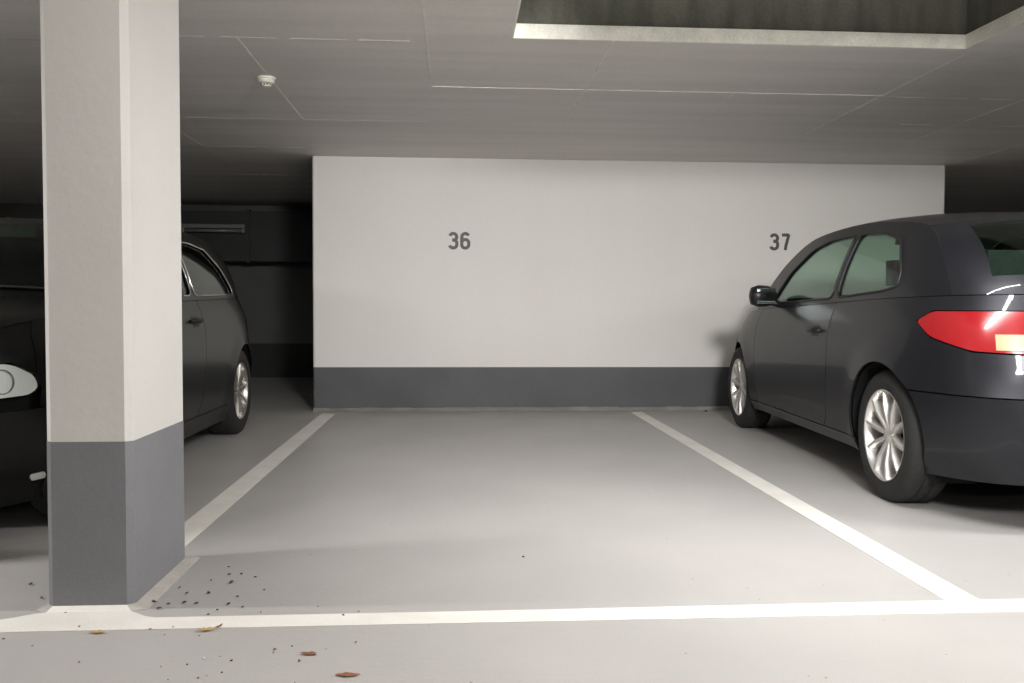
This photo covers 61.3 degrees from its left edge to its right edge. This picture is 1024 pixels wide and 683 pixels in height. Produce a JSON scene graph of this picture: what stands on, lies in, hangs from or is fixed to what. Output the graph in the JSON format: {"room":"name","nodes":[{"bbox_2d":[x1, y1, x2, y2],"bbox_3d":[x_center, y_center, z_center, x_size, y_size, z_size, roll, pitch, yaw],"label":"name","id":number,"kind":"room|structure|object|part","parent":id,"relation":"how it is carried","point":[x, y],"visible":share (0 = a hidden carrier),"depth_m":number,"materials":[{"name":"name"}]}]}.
{"room":"parking garage","nodes":[
{"label":"parking garage","id":0,"kind":"room"},
{"bbox_2d":[0,203,1010,376],"bbox_3d":[0.492,-0.652,11.740,21.500,2.258,0.200,0,2,-4],"label":"wall","id":1,"kind":"structure","parent":0,"point":[276,300],"depth_m":11.41,"materials":[{"name":"paint"}]},
{"bbox_2d":[181,209,312,264],"bbox_3d":[-3.220,-1.321,11.051,2.800,0.660,0.636,0,2,-4],"label":"ventilation duct","id":2,"kind":"object","parent":1,"relation":"attached to","point":[270,237],"visible":0.34,"depth_m":10.76,"materials":[{"name":"grey metal"}]},
{"bbox_2d":[181,224,246,232],"bbox_3d":[-3.662,-1.384,10.601,0.780,0.105,0.110,0,2,-4],"label":"ceiling lamp","id":3,"kind":"object","parent":2,"relation":"attached to","point":[239,228],"visible":0.85,"depth_m":10.57,"materials":[{"name":"grey metal"}]},
{"bbox_2d":[0,377,1023,682],"bbox_3d":[1.153,0.964,1.515,21.500,0.200,20.800,0,2,-4],"label":"floor","id":4,"kind":"structure","parent":0,"point":[374,511],"depth_m":3.15,"materials":[{"name":"grey concrete"}]},
{"bbox_2d":[89,630,105,632],"bbox_3d":[-1.166,0.816,2.432,0.045,0.004,0.020,0,2,-4],"label":"dry leaf","id":5,"kind":"object","parent":4,"relation":"on","point":[94,631],"visible":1,"depth_m":2.43,"materials":[{"name":"plant"}]},
{"bbox_2d":[40,0,184,605],"bbox_3d":[-1.291,-0.324,2.836,0.258,2.258,0.515,0,2,-4],"label":"pillar","id":6,"kind":"structure","parent":4,"relation":"on","point":[110,90],"depth_m":2.61,"materials":[{"name":"white paint"}]},
{"bbox_2d":[36,556,200,612],"bbox_3d":[-1.288,0.796,2.890,0.331,0.013,0.580,0,2,-4],"label":"trim","id":7,"kind":"structure","parent":4,"relation":"on","point":[178,571],"depth_m":2.68,"materials":[{"name":"paint"}]},
{"bbox_2d":[0,217,251,516],"bbox_3d":[-2.726,-0.005,4.952,2.051,1.451,4.150,0,2,-4],"label":"hatchback car","id":8,"kind":"object","parent":4,"relation":"on","point":[216,352],"visible":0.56,"depth_m":5.02,"materials":[{"name":"black paint"}]},
{"bbox_3d":[-2.078,0.033,3.220,0.145,0.209,0.583,2,3,41],"label":"nose panel","id":9,"kind":"part","parent":8,"relation":"part of","materials":[{"name":"black paint"}]},
{"bbox_2d":[0,217,36,237],"bbox_3d":[-2.708,-0.618,4.686,0.220,0.106,0.094,0,2,-4],"label":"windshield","id":10,"kind":"object","parent":8,"relation":"attached to","point":[12,231],"depth_m":4.71,"materials":[{"name":"black glass"}]},
{"bbox_3d":[-2.689,-0.415,4.393,1.604,0.480,1.062,0,2,-4],"label":"windshield frame","id":11,"kind":"part","parent":8,"relation":"part of","materials":[{"name":"black paint"}]},
{"bbox_2d":[0,296,44,328],"bbox_3d":[-2.636,-0.071,3.558,1.603,0.248,1.063,0,2,-4],"label":"hood","id":12,"kind":"object","parent":8,"relation":"attached to","point":[16,312],"depth_m":3.55,"materials":[{"name":"black paint"}]},
{"bbox_2d":[29,471,45,480],"bbox_3d":[-1.895,0.535,3.454,0.023,0.033,0.080,1,2,22],"label":"fog light","id":13,"kind":"object","parent":8,"relation":"attached to","point":[33,475],"depth_m":3.45,"materials":[{"name":"white"}]},
{"bbox_3d":[-2.825,-0.517,6.485,1.472,0.391,0.643,0,2,-4],"label":"tailgate frame","id":14,"kind":"part","parent":8,"relation":"part of","materials":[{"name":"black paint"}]},
{"bbox_3d":[-1.977,-0.418,4.873,0.126,0.344,0.726,0,2,-4],"label":"window trim","id":15,"kind":"part","parent":8,"relation":"part of","materials":[{"name":"silver metal"}]},
{"bbox_3d":[-1.884,0.121,4.786,0.071,0.702,1.095,0,2,-4],"label":"door","id":16,"kind":"part","parent":8,"relation":"part of","materials":[{"name":"black paint"}]},
{"bbox_3d":[-1.877,-0.122,5.159,0.042,0.029,0.189,0,2,-4],"label":"handle","id":17,"kind":"part","parent":8,"relation":"part of","materials":[{"name":"black plastic"}]},
{"bbox_3d":[-1.922,0.522,5.056,0.071,0.119,1.900,0,2,-4],"label":"sill","id":18,"kind":"part","parent":8,"relation":"part of","materials":[{"name":"black paint"}]},
{"bbox_3d":[-2.035,-0.468,5.749,0.131,0.347,0.935,0,2,-4],"label":"window trim","id":19,"kind":"part","parent":8,"relation":"part of","materials":[{"name":"silver metal"}]},
{"bbox_2d":[197,627,214,629],"bbox_3d":[-0.868,0.815,2.451,0.050,0.007,0.020,0,2,-12],"label":"dry leaf","id":20,"kind":"object","parent":4,"relation":"on","point":[203,628],"visible":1,"depth_m":2.45,"materials":[{"name":"plant"}]},
{"bbox_2d":[184,413,334,545],"bbox_3d":[-1.454,0.708,5.398,0.129,0.002,4.300,0,2,-4],"label":"parking line","id":21,"kind":"object","parent":4,"relation":"on","point":[208,514],"visible":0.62,"depth_m":4.48,"materials":[{"name":"paint"}]},
{"bbox_2d":[301,651,315,654],"bbox_3d":[-0.538,0.825,2.288,0.042,0.005,0.021,0,2,2],"label":"dry leaf","id":22,"kind":"object","parent":4,"relation":"on","point":[310,652],"visible":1,"depth_m":2.29,"materials":[{"name":"brown plant"}]},
{"bbox_2d":[335,672,359,675],"bbox_3d":[-0.410,0.831,2.157,0.062,0.004,0.023,0,2,-1],"label":"dry leaf","id":23,"kind":"object","parent":4,"relation":"on","point":[344,673],"visible":1,"depth_m":2.16,"materials":[{"name":"brown plant"}]},
{"bbox_2d":[0,599,1023,632],"bbox_3d":[-0.369,0.817,2.580,11.600,0.002,0.155,0,2,-4],"label":"painted line","id":24,"kind":"object","parent":4,"relation":"on","point":[105,620],"visible":1,"depth_m":2.58,"materials":[{"name":"paint"}]},
{"bbox_2d":[631,412,978,599],"bbox_3d":[1.267,0.724,5.235,0.119,0.002,5.018,0,2,-4],"label":"parking line","id":25,"kind":"object","parent":4,"relation":"on","point":[943,589],"visible":1,"depth_m":3.66,"materials":[{"name":"paint"}]},
{"bbox_2d":[728,212,1023,501],"bbox_3d":[2.627,-0.010,5.490,2.068,1.460,4.200,0,2,-1],"label":"hatchback car","id":26,"kind":"object","parent":4,"relation":"on","point":[922,375],"visible":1,"depth_m":4.02,"materials":[{"name":"grey paint"}]},
{"bbox_2d":[749,285,780,307],"bbox_3d":[1.719,-0.300,5.824,0.256,0.160,0.165,0,2,-1],"label":"mirror","id":27,"kind":"object","parent":26,"relation":"on","point":[759,295],"depth_m":5.75,"materials":[{"name":"grey paint"}]},
{"bbox_2d":[757,288,775,302],"bbox_3d":[1.692,-0.303,5.751,0.120,0.100,0.004,0,2,-1],"label":"mirror glass","id":28,"kind":"object","parent":26,"relation":"attached to","point":[764,295],"depth_m":5.75,"materials":[{"name":"grey mirror"}]},
{"bbox_3d":[1.800,0.496,5.453,0.058,0.069,1.886,0,2,-1],"label":"sill","id":29,"kind":"part","parent":26,"relation":"part of","materials":[{"name":"grey paint"}]},
{"bbox_3d":[1.753,-0.068,5.040,0.042,0.027,0.189,0,2,-1],"label":"handle","id":30,"kind":"part","parent":26,"relation":"part of","materials":[{"name":"grey paint"}]},
{"bbox_3d":[1.885,-0.435,5.447,0.151,0.389,1.094,0,2,-1],"label":"window trim","id":31,"kind":"part","parent":26,"relation":"part of","materials":[{"name":"black plastic"}]},
{"bbox_3d":[1.890,-0.409,4.489,0.143,0.360,0.731,0,2,-1],"label":"window trim","id":32,"kind":"part","parent":26,"relation":"part of","materials":[{"name":"black plastic"}]},
{"bbox_3d":[2.624,-0.481,6.032,1.627,0.538,1.122,0,2,-1],"label":"windshield frame","id":33,"kind":"part","parent":26,"relation":"part of","materials":[{"name":"grey paint"}]},
{"bbox_2d":[918,311,1023,354],"bbox_3d":[1.950,-0.039,3.661,0.127,0.176,0.500,-2,3,-42],"label":"tail light","id":34,"kind":"object","parent":26,"relation":"attached to","point":[939,332],"depth_m":3.63,"materials":[{"name":"red plastic"}]},
{"bbox_3d":[2.644,-0.384,3.799,1.462,0.374,0.529,0,2,-1],"label":"tailgate frame","id":35,"kind":"part","parent":26,"relation":"part of","materials":[{"name":"grey paint"}]},
{"bbox_2d":[0,0,1023,213],"bbox_3d":[1.163,-1.531,1.421,21.500,0.282,20.800,0,2,-4],"label":"ceiling","id":36,"kind":"structure","parent":0,"point":[355,78],"depth_m":5.51,"materials":[{"name":"paint"}]},
{"bbox_2d":[257,75,275,87],"bbox_3d":[-1.430,-1.509,5.035,0.110,0.056,0.110,0,2,-4],"label":"smoke detector","id":37,"kind":"object","parent":36,"relation":"attached to","point":[266,81],"visible":1,"depth_m":5.01,"materials":[{"name":"beige plastic"}]},
{"bbox_3d":[-1.430,-1.530,5.034,0.110,0.014,0.110,0,2,-4],"label":"mounting plate","id":38,"kind":"part","parent":37,"relation":"part of","materials":[{"name":"beige plastic"}]},
{"bbox_2d":[312,156,944,407],"bbox_3d":[1.114,-0.508,7.975,5.792,2.258,0.242,0,2,-4],"label":"wall","id":39,"kind":"structure","parent":0,"point":[577,283],"depth_m":7.81,"materials":[{"name":"white paint"}]},
{"bbox_2d":[448,232,469,249],"bbox_3d":[-0.472,-0.901,7.736,0.197,0.157,0.002,0,2,-4],"label":"number","id":40,"kind":"object","parent":39,"relation":"attached to","point":[455,234],"visible":1,"depth_m":7.74,"materials":[{"name":"grey paint"}]},
{"bbox_2d":[312,406,730,411],"bbox_3d":[1.119,0.610,7.868,5.790,0.030,0.056,0,2,-4],"label":"baseboard","id":41,"kind":"structure","parent":39,"relation":"attached to","point":[712,407],"depth_m":7.80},
{"bbox_2d":[770,233,789,250],"bbox_3d":[2.455,-0.912,7.925,0.195,0.157,0.002,0,2,-4],"label":"number","id":42,"kind":"object","parent":39,"relation":"attached to","point":[787,235],"visible":1,"depth_m":7.92,"materials":[{"name":"paint"}]},
{"bbox_2d":[511,0,1023,48],"bbox_3d":[1.296,-2.208,3.179,2.688,1.500,2.578,0,2,-4],"label":"ceiling opening edge","id":43,"kind":"structure","parent":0,"point":[929,24],"depth_m":4.36,"materials":[{"name":"concrete"}]}
]}

